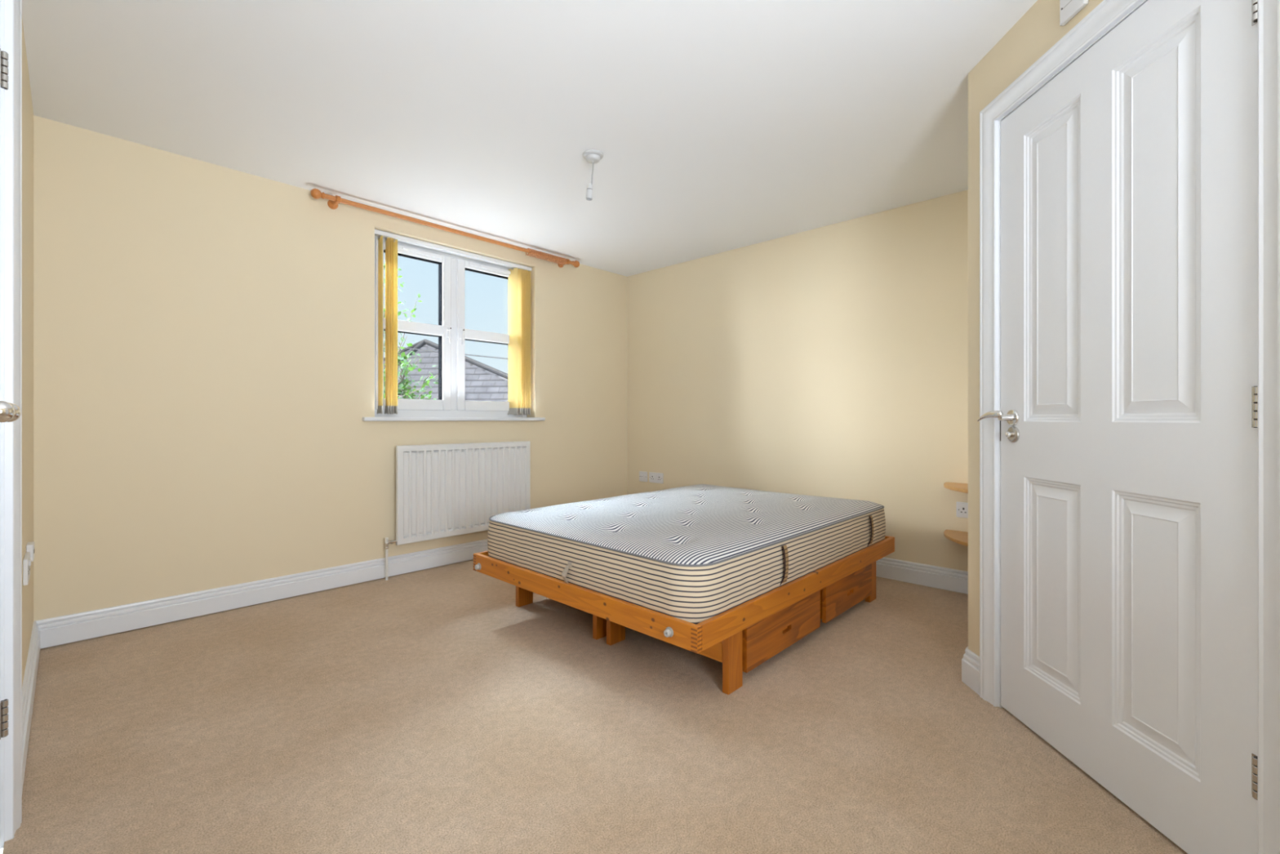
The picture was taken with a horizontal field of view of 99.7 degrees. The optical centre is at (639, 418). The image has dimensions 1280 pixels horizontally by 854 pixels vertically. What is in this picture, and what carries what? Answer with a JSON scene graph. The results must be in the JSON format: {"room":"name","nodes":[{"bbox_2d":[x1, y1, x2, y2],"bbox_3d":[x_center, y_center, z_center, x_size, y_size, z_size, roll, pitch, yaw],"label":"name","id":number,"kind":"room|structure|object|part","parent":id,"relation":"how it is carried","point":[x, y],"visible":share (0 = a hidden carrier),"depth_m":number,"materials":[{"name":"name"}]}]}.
{"room":"bedroom","nodes":[
{"label":"bedroom","id":0,"kind":"room"},
{"bbox_2d":[22,19,33,684],"bbox_3d":[-0.998,-0.148,0.720,4.440,2.280,0.120,0,0,43],"label":"wall","id":1,"kind":"structure","parent":0,"point":[27,105],"depth_m":1.94,"materials":[{"name":"beige paint"}]},
{"bbox_2d":[0,48,21,739],"bbox_3d":[-1.251,-0.019,1.046,0.629,1.978,0.088,0,0,43],"label":"door","id":2,"kind":"structure","parent":1,"relation":"in","point":[4,69],"depth_m":1.25,"materials":[{"name":"white paint"}]},
{"bbox_2d":[0,400,15,422],"bbox_3d":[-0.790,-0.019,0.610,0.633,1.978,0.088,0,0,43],"label":"door handle","id":3,"kind":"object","parent":2,"relation":"attached to","point":[7,411],"depth_m":0.80,"materials":[{"name":"silver metal"}]},
{"bbox_3d":[-1.061,-0.011,0.890,0.042,0.042,0.054,0,0,43],"label":"knob","id":4,"kind":"part","parent":2,"relation":"part of","materials":[{"name":"silver metal"}]},
{"bbox_2d":[0,0,22,848],"bbox_3d":[-1.054,-0.046,0.789,1.383,2.077,0.144,0,0,43],"label":"door frame","id":5,"kind":"structure","parent":1,"relation":"attached to","point":[12,8],"depth_m":1.26,"materials":[{"name":"white paint"}]},
{"bbox_2d":[22,551,31,585],"bbox_3d":[-2.056,0.500,1.812,0.146,0.085,0.015,0,0,43],"label":"double socket","id":6,"kind":"object","parent":1,"relation":"attached to","point":[27,560],"visible":1,"depth_m":1.76,"materials":[{"name":"white plastic"}]},
{"bbox_2d":[26,541,34,561],"bbox_3d":[-2.170,0.472,1.923,0.075,0.060,0.018,0,0,43],"label":"socket","id":7,"kind":"object","parent":1,"relation":"attached to","point":[30,545],"visible":0.8,"depth_m":1.90,"materials":[{"name":"white plastic"}]},
{"bbox_2d":[22,621,39,791],"bbox_3d":[-2.045,0.915,1.805,1.428,0.118,0.020,0,0,43],"label":"baseboard","id":8,"kind":"structure","parent":1,"relation":"attached to","point":[28,686],"depth_m":1.78,"materials":[{"name":"white paint"}]},
{"bbox_2d":[33,115,626,648],"bbox_3d":[-1.416,-0.148,3.655,0.200,2.280,3.872,0,0,43],"label":"wall","id":9,"kind":"structure","parent":0,"point":[204,332],"depth_m":2.76,"materials":[{"name":"beige paint"}]},
{"bbox_2d":[34,538,488,648],"bbox_3d":[-1.336,0.915,3.580,0.020,0.118,3.572,0,0,43],"label":"baseboard","id":10,"kind":"structure","parent":9,"relation":"attached to","point":[59,630],"depth_m":2.77,"materials":[{"name":"white paint"}]},
{"bbox_2d":[310,188,579,267],"bbox_3d":[-1.173,-1.244,3.683,0.115,0.058,1.916,0,0,43],"label":"pole","id":11,"kind":"object","parent":9,"relation":"attached to","point":[333,202],"visible":0.94,"depth_m":3.38,"materials":[{"name":"brown wood"}]},
{"bbox_2d":[362,235,545,421],"bbox_3d":[-1.260,-0.582,3.764,0.207,1.187,1.322,0,0,43],"label":"window","id":12,"kind":"structure","parent":9,"relation":"in","point":[451,405],"depth_m":3.74,"materials":[{"name":"white plastic"}]},
{"bbox_2d":[397,244,441,258],"bbox_3d":[-1.477,-1.108,3.564,0.018,0.024,0.346,0,0,43],"label":"vent","id":13,"kind":"object","parent":12,"relation":"attached to","point":[406,250],"depth_m":3.58,"materials":[{"name":"white plastic"}]},
{"bbox_3d":[-1.314,-0.583,3.720,0.040,0.125,0.020,0,0,43],"label":"handle","id":14,"kind":"part","parent":12,"relation":"part of","materials":[{"name":"white plastic"}]},
{"bbox_2d":[374,229,532,414],"bbox_3d":[-1.258,-0.602,3.766,0.094,1.140,1.170,0,0,43],"label":"vertical blind","id":15,"kind":"object","parent":12,"relation":"attached to","point":[519,278],"visible":0.98,"depth_m":3.89,"materials":[{"name":"yellow fabric"}]},
{"bbox_3d":[-1.242,0.000,3.747,0.157,0.024,1.322,0,0,43],"label":"sill","id":16,"kind":"part","parent":12,"relation":"part of","materials":[{"name":"white paint"}]},
{"bbox_3d":[-1.248,-0.583,3.791,0.040,0.125,0.020,0,0,43],"label":"handle","id":17,"kind":"part","parent":12,"relation":"part of","materials":[{"name":"white plastic"}]},
{"bbox_2d":[469,262,510,274],"bbox_3d":[-1.093,-1.108,3.970,0.018,0.024,0.348,0,0,43],"label":"vent","id":18,"kind":"object","parent":12,"relation":"attached to","point":[477,266],"depth_m":3.96,"materials":[{"name":"white plastic"}]},
{"bbox_2d":[384,440,530,580],"bbox_3d":[-1.185,0.575,3.694,0.078,0.820,1.105,0,0,43],"label":"radiator","id":19,"kind":"object","parent":9,"relation":"attached to","point":[442,491],"visible":0.8,"depth_m":3.60,"materials":[{"name":"white metal"}]},
{"bbox_3d":[-1.162,0.470,3.681,0.026,0.611,0.978,0,0,43],"label":"panel","id":20,"kind":"part","parent":19,"relation":"part of","materials":[{"name":"white metal"}]},
{"bbox_2d":[22,0,1037,276],"bbox_3d":[0.252,-1.348,2.078,4.790,0.120,3.872,0,0,43],"label":"ceiling","id":21,"kind":"structure","parent":0,"point":[717,126],"depth_m":2.20,"materials":[{"name":"white paint"}]},
{"bbox_2d":[582,149,603,200],"bbox_3d":[-0.229,-1.175,2.631,0.102,0.226,0.102,0,0,43],"label":"pendant light","id":22,"kind":"object","parent":21,"relation":"hanging from","point":[592,156],"visible":1,"depth_m":2.60,"materials":[{"name":"white plastic"}]},
{"bbox_3d":[-0.231,-1.195,2.628,0.007,0.118,0.019,0,0,43],"label":"cord","id":23,"kind":"part","parent":22,"relation":"part of","materials":[{"name":"white plastic"}]},
{"bbox_2d":[2,559,1187,853],"bbox_3d":[0.270,0.986,2.061,4.440,0.012,3.572,0,0,43],"label":"floor","id":24,"kind":"structure","parent":0,"point":[426,711],"depth_m":1.64,"materials":[{"name":"beige carpet"}]},
{"bbox_2d":[473,535,894,694],"bbox_3d":[0.301,0.824,2.863,1.393,0.313,1.852,0,0,43],"label":"frame","id":25,"kind":"object","parent":24,"relation":"on","point":[746,635],"visible":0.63,"depth_m":2.16,"materials":[{"name":"orange wood"}]},
{"bbox_3d":[-0.191,0.709,3.341,0.022,0.084,1.789,0,0,43],"label":"rail","id":26,"kind":"part","parent":25,"relation":"part of","materials":[{"name":"orange wood"}]},
{"bbox_3d":[-0.611,0.865,2.855,0.027,0.230,0.091,0,0,43],"label":"leg","id":27,"kind":"part","parent":25,"relation":"part of","materials":[{"name":"orange wood"}]},
{"bbox_3d":[-0.315,0.709,2.212,1.392,0.084,0.022,0,0,43],"label":"foot rail","id":28,"kind":"part","parent":25,"relation":"part of","materials":[{"name":"orange wood"}]},
{"bbox_3d":[-0.171,0.865,2.438,0.027,0.230,0.091,0,0,43],"label":"leg","id":29,"kind":"part","parent":25,"relation":"part of","materials":[{"name":"orange wood"}]},
{"bbox_3d":[-0.106,0.865,2.377,0.027,0.230,0.091,0,0,43],"label":"leg","id":30,"kind":"part","parent":25,"relation":"part of","materials":[{"name":"orange wood"}]},
{"bbox_2d":[487,484,885,624],"bbox_3d":[0.313,0.583,2.866,1.378,0.262,1.838,0,0,43],"label":"mattress","id":31,"kind":"object","parent":25,"relation":"on","point":[693,553],"visible":0.94,"depth_m":2.27,"materials":[{"name":"beige fabric"}]},
{"bbox_3d":[0.582,0.582,2.164,0.013,0.147,0.032,0,0,43],"label":"handle","id":32,"kind":"part","parent":31,"relation":"part of","materials":[{"name":"beige fabric"}]},
{"bbox_3d":[1.213,0.582,2.831,0.013,0.147,0.032,0,0,43],"label":"handle","id":33,"kind":"part","parent":31,"relation":"part of","materials":[{"name":"beige fabric"}]},
{"bbox_3d":[0.093,0.813,2.145,0.582,0.124,0.018,0,0,43],"label":"cross rail","id":34,"kind":"part","parent":25,"relation":"part of","materials":[{"name":"orange wood"}]},
{"bbox_3d":[0.336,0.865,1.959,0.027,0.230,0.091,0,0,43],"label":"leg","id":35,"kind":"part","parent":25,"relation":"part of","materials":[{"name":"orange wood"}]},
{"bbox_3d":[0.594,0.844,2.210,0.018,0.178,0.605,0,0,43],"label":"drawer","id":36,"kind":"part","parent":25,"relation":"part of","materials":[{"name":"brown wood"}]},
{"bbox_3d":[0.805,0.709,2.399,0.022,0.084,1.789,0,0,43],"label":"rail","id":37,"kind":"part","parent":25,"relation":"part of","materials":[{"name":"orange wood"}]},
{"bbox_3d":[1.034,0.844,2.676,0.018,0.178,0.558,0,0,43],"label":"drawer","id":38,"kind":"part","parent":25,"relation":"part of","materials":[{"name":"brown wood"}]},
{"bbox_3d":[1.250,0.865,2.926,0.027,0.230,0.091,0,0,43],"label":"leg","id":39,"kind":"part","parent":25,"relation":"part of","materials":[{"name":"orange wood"}]},
{"bbox_3d":[0.929,0.709,3.528,1.392,0.084,0.022,0,0,43],"label":"head rail","id":40,"kind":"part","parent":25,"relation":"part of","materials":[{"name":"orange wood"}]},
{"bbox_2d":[626,189,968,571],"bbox_3d":[1.042,-0.148,3.892,3.046,2.280,0.150,0,0,43],"label":"wall","id":41,"kind":"structure","parent":0,"point":[832,360],"depth_m":3.61,"materials":[{"name":"beige paint"}]},
{"bbox_2d":[639,471,647,481],"bbox_3d":[0.028,0.504,4.739,0.092,0.088,0.013,0,0,43],"label":"switch","id":42,"kind":"object","parent":41,"relation":"attached to","point":[642,475],"visible":1,"depth_m":4.74,"materials":[{"name":"white plastic"}]},
{"bbox_2d":[648,471,662,483],"bbox_3d":[0.137,0.504,4.636,0.158,0.088,0.013,0,0,43],"label":"double socket","id":43,"kind":"object","parent":41,"relation":"attached to","point":[657,477],"visible":1,"depth_m":4.63,"materials":[{"name":"white plastic"}]},
{"bbox_2d":[875,557,968,594],"bbox_3d":[0.947,0.917,3.865,2.946,0.122,0.020,0,0,43],"label":"baseboard","id":44,"kind":"structure","parent":41,"relation":"attached to","point":[939,577],"depth_m":3.17,"materials":[{"name":"white paint"}]},
{"bbox_2d":[943,528,968,546],"bbox_3d":[1.768,0.655,2.853,0.362,0.043,0.362,0,0,43],"label":"corner shelf","id":45,"kind":"object","parent":41,"relation":"attached to","point":[957,536],"visible":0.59,"depth_m":2.93,"materials":[{"name":"brown wood"}]},
{"bbox_2d":[943,481,968,493],"bbox_3d":[1.768,0.384,2.853,0.362,0.043,0.362,0,0,43],"label":"corner shelf","id":46,"kind":"object","parent":41,"relation":"attached to","point":[962,487],"visible":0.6,"depth_m":2.91,"materials":[{"name":"brown wood"}]},
{"bbox_2d":[955,501,968,518],"bbox_3d":[1.849,0.512,3.017,0.146,0.087,0.013,0,0,43],"label":"double socket","id":47,"kind":"object","parent":41,"relation":"attached to","point":[962,508],"visible":0.44,"depth_m":3.04,"materials":[{"name":"white plastic"}]},
{"bbox_2d":[968,0,1103,656],"bbox_3d":[1.273,-0.148,0.925,0.100,2.280,2.175,0,0,0],"label":"wall","id":48,"kind":"structure","parent":0,"point":[1039,28],"depth_m":1.95,"materials":[{"name":"beige paint"}]},
{"bbox_2d":[961,648,979,695],"bbox_3d":[1.213,0.918,1.968,0.020,0.124,0.106,0,0,0],"label":"baseboard","id":49,"kind":"structure","parent":48,"relation":"attached to","point":[971,662],"depth_m":1.97,"materials":[{"name":"white paint"}]},
{"bbox_2d":[1059,0,1088,26],"bbox_3d":[1.216,-1.175,1.514,0.015,0.086,0.086,0,0,0],"label":"wall box","id":50,"kind":"object","parent":48,"relation":"attached to","point":[1068,9],"visible":1,"depth_m":1.52,"materials":[{"name":"white plastic"}]},
{"bbox_2d":[979,0,1279,853],"bbox_3d":[1.261,-0.046,1.449,0.125,2.077,0.918,0,0,0],"label":"door frame","id":51,"kind":"structure","parent":48,"relation":"attached to","point":[1107,13],"depth_m":1.05,"materials":[{"name":"white paint"}]},
{"bbox_2d":[977,0,1257,853],"bbox_3d":[1.211,-0.019,1.465,0.093,1.978,0.826,0,0,0],"label":"door","id":52,"kind":"structure","parent":51,"relation":"attached to","point":[1127,416],"depth_m":1.31,"materials":[{"name":"white paint"}]},
{"bbox_3d":[1.175,-0.010,1.817,0.020,0.036,0.122,0,0,0],"label":"lever","id":53,"kind":"part","parent":52,"relation":"part of","materials":[{"name":"silver metal"}]},
{"label":"outside","id":54,"kind":"structure","parent":0,"visible":0},
{"bbox_3d":[-27.242,4.130,39.524,86.100,0.300,100.000,0,0,43],"label":"ground","id":55,"kind":"structure","parent":54,"visible":0},
{"bbox_2d":[383,262,438,399],"bbox_3d":[-2.914,0.893,6.236,1.448,6.180,1.013,0,0,43],"label":"tree","id":56,"kind":"object","parent":55,"relation":"on","point":[405,389],"visible":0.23,"depth_m":6.11,"materials":[{"name":"green plant"}]},
{"bbox_2d":[383,338,507,401],"bbox_3d":[-7.393,0.954,15.502,18.734,6.052,5.893,0,0,43],"label":"house","id":57,"kind":"structure","parent":55,"relation":"on","point":[482,382],"depth_m":13.07,"materials":[{"name":"grey stone"}]},
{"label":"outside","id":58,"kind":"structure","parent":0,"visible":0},
{"bbox_2d":[397,346,507,359],"bbox_3d":[-2.827,-1.097,9.000,4.350,0.461,0.017,0,0,0],"label":"overhead cable","id":59,"kind":"object","parent":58,"point":[397,346],"visible":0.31,"depth_m":8.99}
]}

